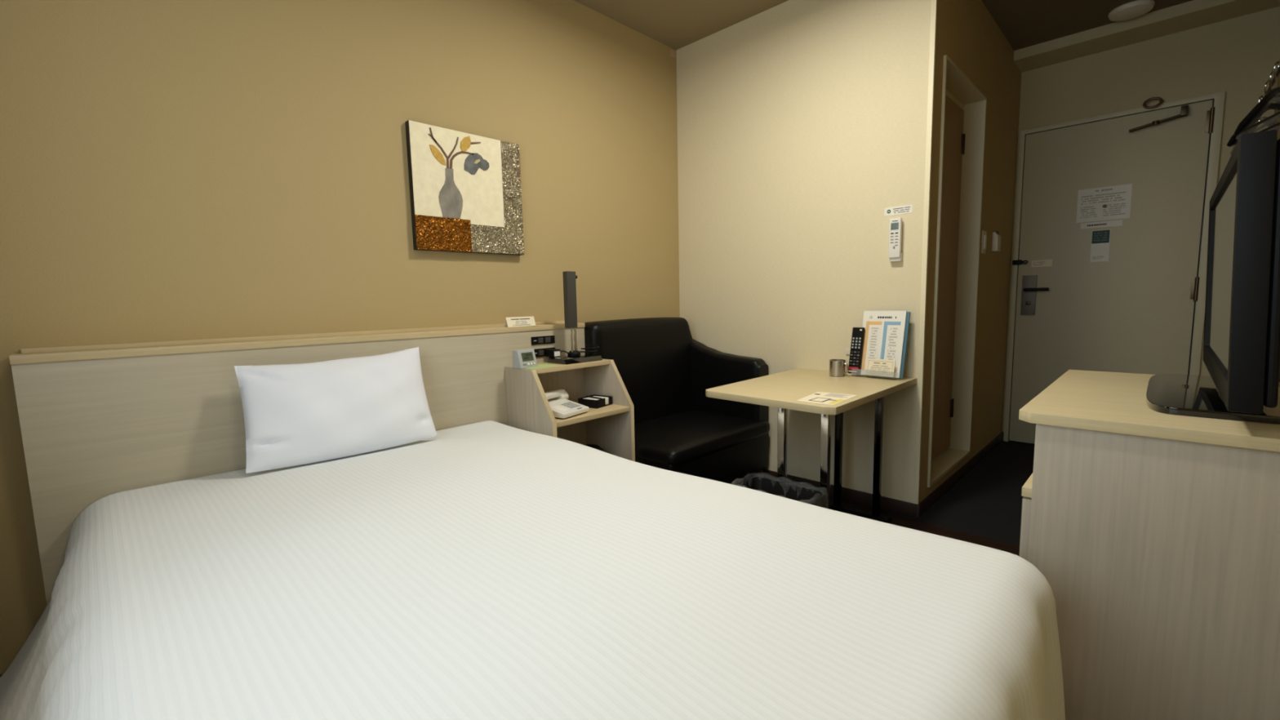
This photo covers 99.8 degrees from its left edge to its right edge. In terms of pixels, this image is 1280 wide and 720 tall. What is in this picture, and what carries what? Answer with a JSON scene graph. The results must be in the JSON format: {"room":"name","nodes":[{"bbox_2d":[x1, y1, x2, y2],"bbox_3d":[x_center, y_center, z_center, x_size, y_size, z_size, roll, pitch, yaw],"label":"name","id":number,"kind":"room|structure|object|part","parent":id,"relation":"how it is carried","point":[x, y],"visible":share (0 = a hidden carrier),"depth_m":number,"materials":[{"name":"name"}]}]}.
{"room":"hotel room","nodes":[
{"label":"hotel room","id":0,"kind":"room"},
{"bbox_2d":[0,0,679,675],"bbox_3d":[-0.859,-0.452,2.241,0.120,2.449,3.260,5,9,44],"label":"wall","id":1,"kind":"structure","parent":0,"point":[171,170],"depth_m":1.80,"materials":[{"name":"beige paint"}]},
{"bbox_2d":[404,120,524,255],"bbox_3d":[-0.713,-0.696,2.257,0.035,0.484,0.492,5,9,44],"label":"picture","id":2,"kind":"object","parent":1,"relation":"attached to","point":[465,188],"visible":1,"depth_m":2.22,"materials":[{"name":"multicoloured fabric"}]},
{"bbox_2d":[438,168,462,218],"bbox_3d":[-0.767,-0.676,2.182,0.002,0.196,0.102,5,9,44],"label":"vase","id":3,"kind":"object","parent":2,"relation":"on","point":[450,180],"depth_m":2.18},
{"bbox_2d":[463,152,489,174],"bbox_3d":[-0.683,-0.820,2.255,0.003,0.090,0.116,5,9,44],"label":"flower","id":4,"kind":"object","parent":2,"relation":"on","point":[474,163],"depth_m":2.25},
{"bbox_2d":[670,48,676,58],"bbox_3d":[0.193,-1.775,3.120,0.004,0.040,0.051,5,9,44],"label":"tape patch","id":5,"kind":"object","parent":1,"relation":"attached to","point":[673,53],"visible":1,"depth_m":3.12,"materials":[{"name":"beige"}]},
{"bbox_2d":[675,0,931,503],"bbox_3d":[0.776,-0.553,2.833,1.388,2.449,0.120,5,9,44],"label":"wall","id":6,"kind":"structure","parent":0,"point":[800,122],"depth_m":2.66,"materials":[{"name":"beige paint"}]},
{"bbox_2d":[763,469,917,517],"bbox_3d":[0.757,0.640,2.918,1.388,0.060,0.008,5,9,44],"label":"baseboard","id":7,"kind":"structure","parent":6,"relation":"attached to","point":[861,497],"depth_m":2.62,"materials":[{"name":"brown wood"}]},
{"bbox_2d":[845,348,850,354],"bbox_3d":[1.005,-0.041,2.587,0.030,0.028,0.006,5,9,44],"label":"clip","id":8,"kind":"object","parent":6,"relation":"attached to","point":[847,350],"visible":0.56,"depth_m":2.59,"materials":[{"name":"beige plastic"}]},
{"bbox_2d":[888,217,902,262],"bbox_3d":[1.131,-0.530,2.381,0.052,0.188,0.032,5,9,44],"label":"remote","id":9,"kind":"object","parent":6,"relation":"attached to","point":[895,254],"visible":1,"depth_m":2.37,"materials":[{"name":"white plastic"}]},
{"bbox_2d":[884,204,912,216],"bbox_3d":[1.140,-0.660,2.377,0.118,0.035,0.002,5,9,44],"label":"notice","id":10,"kind":"object","parent":6,"relation":"attached to","point":[906,209],"visible":1,"depth_m":2.38,"materials":[{"name":"white paper"}]},
{"bbox_2d":[913,0,937,504],"bbox_3d":[1.228,-0.535,2.314,0.020,2.389,0.015,5,9,44],"label":"trim","id":11,"kind":"structure","parent":6,"relation":"attached to","point":[934,2],"depth_m":2.31,"materials":[{"name":"beige wood"}]},
{"bbox_2d":[573,0,1192,50],"bbox_3d":[0.651,-1.721,1.823,2.710,0.100,5.008,5,9,44],"label":"ceiling","id":12,"kind":"structure","parent":0,"point":[676,24],"depth_m":2.79,"materials":[{"name":"beige paint"}]},
{"bbox_2d":[1107,0,1155,21],"bbox_3d":[2.539,-1.800,2.786,0.180,0.036,0.180,5,9,44],"label":"smoke detector","id":13,"kind":"object","parent":12,"relation":"attached to","point":[1134,9],"visible":1,"depth_m":2.75,"materials":[{"name":"beige plastic"}]},
{"bbox_2d":[830,440,1034,555],"bbox_3d":[0.706,0.812,2.102,2.710,0.100,5.008,5,9,44],"label":"floor","id":14,"kind":"structure","parent":0,"point":[986,502],"depth_m":2.56,"materials":[{"name":"black carpet"}]},
{"bbox_2d":[8,320,585,604],"bbox_3d":[-0.940,0.342,2.066,0.103,0.912,1.843,5,9,44],"label":"headboard","id":15,"kind":"object","parent":14,"relation":"on","point":[97,421],"visible":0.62,"depth_m":1.55,"materials":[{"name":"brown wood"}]},
{"bbox_3d":[-0.973,-0.108,2.050,0.021,0.012,1.826,5,9,44],"label":"rail","id":16,"kind":"part","parent":15,"relation":"part of","materials":[{"name":"brown wood"}]},
{"bbox_2d":[504,315,535,327],"bbox_3d":[-0.532,-0.171,2.390,0.142,0.042,0.032,-7,9,-44],"label":"tent card","id":17,"kind":"object","parent":15,"relation":"on","point":[513,321],"visible":1,"depth_m":2.38,"materials":[{"name":"beige paper"}]},
{"bbox_2d":[531,335,555,345],"bbox_3d":[-0.442,-0.091,2.466,0.008,0.036,0.128,5,9,44],"label":"socket plate","id":18,"kind":"object","parent":15,"relation":"attached to","point":[548,339],"visible":1,"depth_m":2.46,"materials":[{"name":"black plastic"}]},
{"bbox_2d":[537,337,543,342],"bbox_3d":[-0.452,-0.089,2.452,0.002,0.024,0.027,5,9,44],"label":"socket","id":19,"kind":"object","parent":18,"relation":"attached to","point":[540,340],"depth_m":2.45,"materials":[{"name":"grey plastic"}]},
{"bbox_2d":[545,337,551,342],"bbox_3d":[-0.424,-0.093,2.480,0.002,0.024,0.029,5,9,44],"label":"socket","id":20,"kind":"object","parent":18,"relation":"attached to","point":[548,340],"depth_m":2.48,"materials":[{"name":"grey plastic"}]},
{"bbox_2d":[533,346,555,357],"bbox_3d":[-0.441,-0.035,2.472,0.008,0.037,0.128,5,9,44],"label":"socket plate","id":21,"kind":"object","parent":15,"relation":"attached to","point":[538,352],"visible":0.64,"depth_m":2.46,"materials":[{"name":"black plastic"}]},
{"bbox_2d":[538,350,543,355],"bbox_3d":[-0.451,-0.033,2.458,0.002,0.024,0.027,5,9,44],"label":"socket","id":22,"kind":"object","parent":21,"relation":"attached to","point":[540,352],"depth_m":2.46,"materials":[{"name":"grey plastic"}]},
{"bbox_2d":[545,348,560,357],"bbox_3d":[-0.398,-0.032,2.462,0.067,0.034,0.043,5,9,44],"label":"plug adapter","id":23,"kind":"object","parent":21,"relation":"attached to","point":[553,353],"visible":1,"depth_m":2.44,"materials":[{"name":"black plastic"}]},
{"bbox_2d":[504,359,635,461],"bbox_3d":[-0.301,0.380,2.420,0.331,0.731,0.455,5,9,44],"label":"nightstand","id":24,"kind":"object","parent":14,"relation":"on","point":[611,428],"visible":0.49,"depth_m":2.47,"materials":[{"name":"brown wood"}]},
{"bbox_2d":[512,348,537,368],"bbox_3d":[-0.489,-0.007,2.287,0.060,0.076,0.092,4,8,37],"label":"digital clock","id":25,"kind":"object","parent":24,"relation":"on","point":[522,358],"visible":1,"depth_m":2.26,"materials":[{"name":"white plastic"}]},
{"bbox_3d":[-0.454,0.401,2.265,0.329,0.730,0.020,5,9,44],"label":"panel","id":26,"kind":"part","parent":24,"relation":"part of","materials":[{"name":"brown wood"}]},
{"bbox_2d":[525,363,558,369],"bbox_3d":[-0.435,0.027,2.310,0.149,0.001,0.136,-6,8,-39],"label":"paper","id":27,"kind":"object","parent":24,"relation":"on","point":[545,365],"visible":0.79,"depth_m":2.30,"materials":[{"name":"green paper"}]},
{"bbox_3d":[-0.416,0.361,2.530,0.009,0.670,0.414,5,9,44],"label":"panel","id":28,"kind":"part","parent":24,"relation":"part of","materials":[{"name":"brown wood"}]},
{"bbox_2d":[544,388,589,418],"bbox_3d":[-0.340,0.186,2.317,0.190,0.092,0.190,3,7,32],"label":"telephone","id":29,"kind":"object","parent":24,"relation":"on","point":[562,407],"visible":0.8,"depth_m":2.31,"materials":[{"name":"white plastic"}]},
{"bbox_2d":[547,271,602,364],"bbox_3d":[-0.302,-0.197,2.457,0.138,0.409,0.215,5,9,44],"label":"desk lamp","id":30,"kind":"object","parent":24,"relation":"on","point":[573,357],"visible":1,"depth_m":2.44,"materials":[{"name":"black plastic"}]},
{"bbox_3d":[-0.312,-0.092,2.463,0.008,0.148,0.008,5,9,44],"label":"post","id":31,"kind":"part","parent":30,"relation":"part of","materials":[{"name":"silver metal"}]},
{"bbox_3d":[-0.302,-0.203,2.485,0.013,0.364,0.013,5,9,44],"label":"post","id":32,"kind":"part","parent":30,"relation":"part of","materials":[{"name":"silver metal"}]},
{"bbox_2d":[578,345,599,355],"bbox_3d":[-0.238,-0.048,2.535,0.096,0.041,0.085,5,9,44],"label":"coiled cable","id":33,"kind":"object","parent":30,"relation":"on","point":[597,347],"visible":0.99,"depth_m":2.51,"materials":[{"name":"black plastic"}]},
{"bbox_2d":[555,400,629,427],"bbox_3d":[-0.303,0.232,2.402,0.312,0.020,0.414,5,9,44],"label":"shelf","id":34,"kind":"object","parent":24,"relation":"attached to","point":[617,406],"depth_m":2.33,"materials":[{"name":"brown wood"}]},
{"bbox_2d":[584,444,604,451],"bbox_3d":[-0.234,0.532,2.475,0.152,0.275,0.152,5,9,44],"label":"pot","id":35,"kind":"object","parent":24,"relation":"on","point":[593,446],"visible":0.14,"depth_m":2.46,"materials":[{"name":"black"}]},
{"bbox_2d":[577,394,612,408],"bbox_3d":[-0.207,0.188,2.488,0.110,0.044,0.116,3,8,34],"label":"box","id":36,"kind":"object","parent":24,"relation":"on","point":[594,401],"visible":0.91,"depth_m":2.46,"materials":[{"name":"black plastic"}]},
{"bbox_3d":[-0.150,0.360,2.575,0.329,0.730,0.020,5,9,44],"label":"panel","id":37,"kind":"part","parent":24,"relation":"part of","materials":[{"name":"brown wood"}]},
{"bbox_2d":[584,317,769,484],"bbox_3d":[0.194,0.228,2.814,0.647,0.886,0.821,5,9,44],"label":"armchair","id":38,"kind":"object","parent":14,"relation":"on","point":[666,374],"visible":0.73,"depth_m":2.83,"materials":[{"name":"black leather"}]},
{"bbox_3d":[0.017,0.086,2.953,0.183,0.626,0.798,5,9,44],"label":"backrest","id":39,"kind":"part","parent":38,"relation":"part of","materials":[{"name":"black leather"}]},
{"bbox_3d":[0.222,0.371,2.804,0.577,0.104,0.816,5,9,44],"label":"seat","id":40,"kind":"part","parent":38,"relation":"part of","materials":[{"name":"black leather"}]},
{"bbox_2d":[635,432,768,484],"bbox_3d":[0.210,0.498,2.831,0.588,0.215,0.810,5,9,44],"label":"cushion","id":41,"kind":"object","parent":38,"relation":"on","point":[733,461],"depth_m":2.62,"materials":[{"name":"black leather"}]},
{"bbox_3d":[0.465,0.105,3.039,0.536,0.460,0.100,5,9,44],"label":"armrest","id":42,"kind":"part","parent":38,"relation":"part of","materials":[{"name":"black leather"}]},
{"bbox_2d":[735,476,825,507],"bbox_3d":[0.520,0.618,2.035,0.332,0.305,0.207,5,9,44],"label":"waste bin","id":43,"kind":"object","parent":14,"relation":"on","point":[797,493],"visible":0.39,"depth_m":2.09,"materials":[{"name":"black plastic"}]},
{"bbox_2d":[705,368,916,523],"bbox_3d":[0.732,0.417,2.320,0.587,0.635,0.848,5,9,44],"label":"side table","id":44,"kind":"object","parent":14,"relation":"on","point":[781,390],"visible":0.76,"depth_m":2.21,"materials":[{"name":"brown wood"}]},
{"bbox_3d":[0.572,0.444,2.166,0.028,0.578,0.028,5,9,44],"label":"leg","id":45,"kind":"part","parent":44,"relation":"part of","materials":[{"name":"silver metal"}]},
{"bbox_3d":[0.701,0.455,2.040,0.028,0.578,0.028,5,9,44],"label":"leg","id":46,"kind":"part","parent":44,"relation":"part of","materials":[{"name":"silver metal"}]},
{"bbox_2d":[796,391,857,404],"bbox_3d":[0.678,0.138,1.955,0.149,0.001,0.231,4,8,38],"label":"leaflet","id":47,"kind":"object","parent":44,"relation":"on","point":[822,397],"visible":1,"depth_m":1.95,"materials":[{"name":"beige paper"}]},
{"bbox_3d":[0.927,0.398,2.514,0.028,0.578,0.028,5,9,44],"label":"leg","id":48,"kind":"part","parent":44,"relation":"part of","materials":[{"name":"silver metal"}]},
{"bbox_2d":[829,359,848,377],"bbox_3d":[0.916,0.037,2.497,0.072,0.074,0.078,-1,6,1],"label":"steel cup","id":49,"kind":"object","parent":44,"relation":"on","point":[837,366],"visible":1,"depth_m":2.47,"materials":[{"name":"grey metal"}]},
{"bbox_3d":[0.944,0.039,2.467,0.008,0.052,0.021,-6,8,-35],"label":"handle","id":50,"kind":"part","parent":49,"relation":"part of","materials":[{"name":"silver metal"}]},
{"bbox_3d":[1.056,0.409,2.389,0.028,0.578,0.028,5,9,44],"label":"leg","id":51,"kind":"part","parent":44,"relation":"part of","materials":[{"name":"silver metal"}]},
{"bbox_3d":[1.067,0.002,2.413,0.214,0.155,0.092,5,9,44],"label":"stand","id":52,"kind":"object","parent":44,"relation":"on","visible":0},
{"bbox_2d":[848,327,865,373],"bbox_3d":[0.996,-0.043,2.478,0.058,0.212,0.052,-7,8,-42],"label":"tv remote","id":53,"kind":"object","parent":52,"relation":"in","point":[858,333],"visible":1,"depth_m":2.47,"materials":[{"name":"black plastic"}]},
{"bbox_3d":[0.979,0.039,2.470,0.004,0.014,0.044,-7,9,-42],"label":"red panel","id":54,"kind":"part","parent":53,"relation":"part of","materials":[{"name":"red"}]},
{"bbox_2d":[865,358,895,377],"bbox_3d":[1.062,0.033,2.382,0.016,0.073,0.124,-7,9,-42],"label":"name card","id":55,"kind":"object","parent":52,"relation":"in","point":[882,367],"visible":1,"depth_m":2.38,"materials":[{"name":"beige paper"}]},
{"bbox_2d":[857,311,906,377],"bbox_3d":[1.083,-0.074,2.417,0.063,0.290,0.188,-7,9,-42],"label":"brochure","id":56,"kind":"object","parent":52,"relation":"in","point":[884,332],"visible":0.84,"depth_m":2.41,"materials":[{"name":"white paper"}]},
{"bbox_2d":[866,311,911,378],"bbox_3d":[1.095,-0.071,2.418,0.065,0.288,0.197,-7,9,-42],"label":"brochure","id":57,"kind":"object","parent":52,"relation":"in","point":[908,317],"visible":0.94,"depth_m":2.35,"materials":[{"name":"blue paper"}]},
{"bbox_2d":[1018,473,1032,560],"bbox_3d":[1.289,0.546,1.324,0.522,0.574,0.757,5,9,44],"label":"base cabinet","id":58,"kind":"object","parent":14,"relation":"on","point":[1027,487],"visible":0.16,"depth_m":1.20,"materials":[{"name":"brown wood"}]},
{"bbox_3d":[0.991,0.532,1.348,0.018,0.488,0.376,5,9,44],"label":"door","id":59,"kind":"part","parent":58,"relation":"part of","materials":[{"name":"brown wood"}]},
{"bbox_2d":[1018,369,1279,719],"bbox_3d":[1.301,0.460,1.301,0.543,0.750,0.845,5,9,44],"label":"cabinet","id":60,"kind":"object","parent":14,"relation":"on","point":[1154,536],"visible":0.91,"depth_m":1.04,"materials":[{"name":"brown wood"}]},
{"bbox_2d":[1145,129,1279,424],"bbox_3d":[1.304,-0.158,1.200,0.227,0.498,0.900,5,9,44],"label":"television","id":61,"kind":"object","parent":60,"relation":"on","point":[1242,342],"visible":1,"depth_m":0.89,"materials":[{"name":"black plastic"}]},
{"bbox_3d":[-0.389,0.646,1.250,1.855,0.462,1.140,5,9,44],"label":"bed","id":62,"kind":"object","parent":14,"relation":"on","visible":0},
{"bbox_2d":[0,420,1065,719],"bbox_3d":[-0.391,0.589,1.103,2.049,0.485,1.580,5,9,44],"label":"duvet","id":63,"kind":"object","parent":62,"relation":"on","point":[486,570],"visible":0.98,"depth_m":0.87,"materials":[{"name":"white fabric"}]},
{"bbox_2d":[234,346,437,473],"bbox_3d":[-0.968,0.143,1.768,0.174,0.323,0.582,5,9,44],"label":"pillow","id":64,"kind":"object","parent":63,"relation":"on","point":[300,414],"visible":1,"depth_m":1.70,"materials":[{"name":"white fabric"}]},
{"bbox_2d":[919,0,1021,502],"bbox_3d":[1.799,-0.590,2.971,0.121,2.449,1.747,5,9,44],"label":"wall","id":65,"kind":"structure","parent":0,"point":[966,32],"depth_m":3.04,"materials":[{"name":"beige paint"}]},
{"bbox_2d":[927,54,986,487],"bbox_3d":[1.537,-0.393,2.709,0.130,1.915,0.725,5,9,44],"label":"door","id":66,"kind":"structure","parent":65,"relation":"in","point":[963,109],"depth_m":2.88,"materials":[{"name":"beige wood"}]},
{"bbox_2d":[917,431,1004,517],"bbox_3d":[1.869,0.601,3.058,0.008,0.060,1.748,5,9,44],"label":"baseboard","id":67,"kind":"structure","parent":65,"relation":"attached to","point":[941,490],"depth_m":2.85,"materials":[{"name":"brown wood"}]},
{"bbox_2d":[981,230,986,253],"bbox_3d":[1.907,-0.652,2.981,0.014,0.125,0.075,5,9,44],"label":"light switch","id":68,"kind":"object","parent":65,"relation":"attached to","point":[984,238],"visible":1,"depth_m":2.97,"materials":[{"name":"beige plastic"}]},
{"bbox_2d":[991,231,1000,251],"bbox_3d":[2.091,-0.696,3.157,0.028,0.117,0.080,5,9,44],"label":"card holder","id":69,"kind":"object","parent":65,"relation":"attached to","point":[996,244],"visible":1,"depth_m":3.13,"materials":[{"name":"beige plastic"}]},
{"bbox_2d":[1002,6,1279,439],"bbox_3d":[2.880,-0.640,3.218,1.322,2.449,0.120,5,9,44],"label":"wall","id":70,"kind":"structure","parent":0,"point":[1237,56],"depth_m":2.97,"materials":[{"name":"beige paint"}]},
{"bbox_2d":[1003,90,1225,444],"bbox_3d":[2.756,-0.446,3.226,0.892,2.067,0.082,5,9,44],"label":"door","id":71,"kind":"structure","parent":70,"relation":"in","point":[1140,310],"depth_m":3.18,"materials":[{"name":"beige paint"}]},
{"bbox_3d":[2.517,-0.419,3.487,0.077,0.255,0.012,5,9,44],"label":"lock plate","id":72,"kind":"part","parent":71,"relation":"part of","materials":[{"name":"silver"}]},
{"bbox_3d":[2.525,-0.450,3.432,0.132,0.020,0.054,5,9,44],"label":"lever handle","id":73,"kind":"part","parent":71,"relation":"part of","materials":[{"name":"grey metal"}]},
{"bbox_2d":[1031,259,1052,266],"bbox_3d":[2.558,-0.615,3.429,0.106,0.043,0.002,5,9,44],"label":"sticker","id":74,"kind":"object","parent":71,"relation":"attached to","point":[1042,263],"visible":1,"depth_m":3.43,"materials":[{"name":"beige paper"}]},
{"bbox_2d":[1089,228,1111,262],"bbox_3d":[2.755,-0.684,3.223,0.086,0.189,0.002,5,9,44],"label":"card","id":75,"kind":"object","parent":71,"relation":"attached to","point":[1100,239],"visible":1,"depth_m":3.22,"materials":[{"name":"white paper"}]},
{"bbox_2d":[1080,219,1122,229],"bbox_3d":[2.752,-0.809,3.213,0.190,0.034,0.002,5,9,44],"label":"strip","id":76,"kind":"object","parent":71,"relation":"attached to","point":[1111,223],"visible":1,"depth_m":3.21,"materials":[{"name":"white paper"}]},
{"bbox_2d":[1075,183,1132,222],"bbox_3d":[2.752,-0.928,3.198,0.243,0.194,0.002,5,9,44],"label":"notice","id":77,"kind":"object","parent":71,"relation":"attached to","point":[1117,198],"visible":1,"depth_m":3.19,"materials":[{"name":"white paper"}]},
{"bbox_3d":[2.876,-1.335,2.991,0.234,0.090,0.046,5,9,44],"label":"closer arm","id":78,"kind":"part","parent":71,"relation":"part of","materials":[{"name":"grey metal"}]},
{"bbox_2d":[1013,0,1279,72],"bbox_3d":[2.726,-1.812,2.956,1.082,0.057,0.248,5,9,44],"label":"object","id":79,"kind":"structure","parent":70,"relation":"attached to","point":[1193,14],"depth_m":2.92,"materials":[{"name":"grey paper"}]},
{"bbox_2d":[1273,59,1279,139],"bbox_3d":[1.565,-0.370,1.020,0.120,2.449,4.888,5,9,44],"label":"wall","id":80,"kind":"structure","parent":0,"point":[1278,77],"depth_m":2.65,"materials":[{"name":"beige paper"}]},
{"bbox_2d":[1264,65,1279,95],"bbox_3d":[2.330,-1.002,1.919,0.109,0.014,0.770,5,9,44],"label":"rail","id":81,"kind":"object","parent":80,"relation":"attached to","point":[1277,72],"visible":0.2,"depth_m":1.91,"materials":[{"name":"brown"}]},
{"bbox_2d":[1226,80,1279,146],"bbox_3d":[2.319,-0.940,1.999,0.034,0.191,0.412,2,7,25],"label":"clothes hanger","id":82,"kind":"object","parent":81,"relation":"hanging from","point":[1233,141],"visible":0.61,"depth_m":1.98,"materials":[{"name":"black plastic"}]},
{"bbox_2d":[1230,95,1279,155],"bbox_3d":[2.473,-0.960,2.156,0.034,0.191,0.412,3,7,32],"label":"clothes hanger","id":83,"kind":"object","parent":81,"relation":"hanging from","point":[1277,127],"visible":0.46,"depth_m":2.10,"materials":[{"name":"black plastic"}]},
{"bbox_2d":[1234,61,1279,134],"bbox_3d":[2.159,-0.918,1.835,0.034,0.191,0.412,2,7,28],"label":"clothes hanger","id":84,"kind":"object","parent":81,"relation":"hanging from","point":[1245,122],"visible":1,"depth_m":1.90,"materials":[{"name":"black plastic"}]},
{"bbox_2d":[1235,71,1279,140],"bbox_3d":[2.236,-0.928,1.914,0.034,0.191,0.412,3,7,31],"label":"clothes hanger","id":85,"kind":"object","parent":81,"relation":"hanging from","point":[1277,98],"visible":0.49,"depth_m":1.93,"materials":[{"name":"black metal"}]}
]}

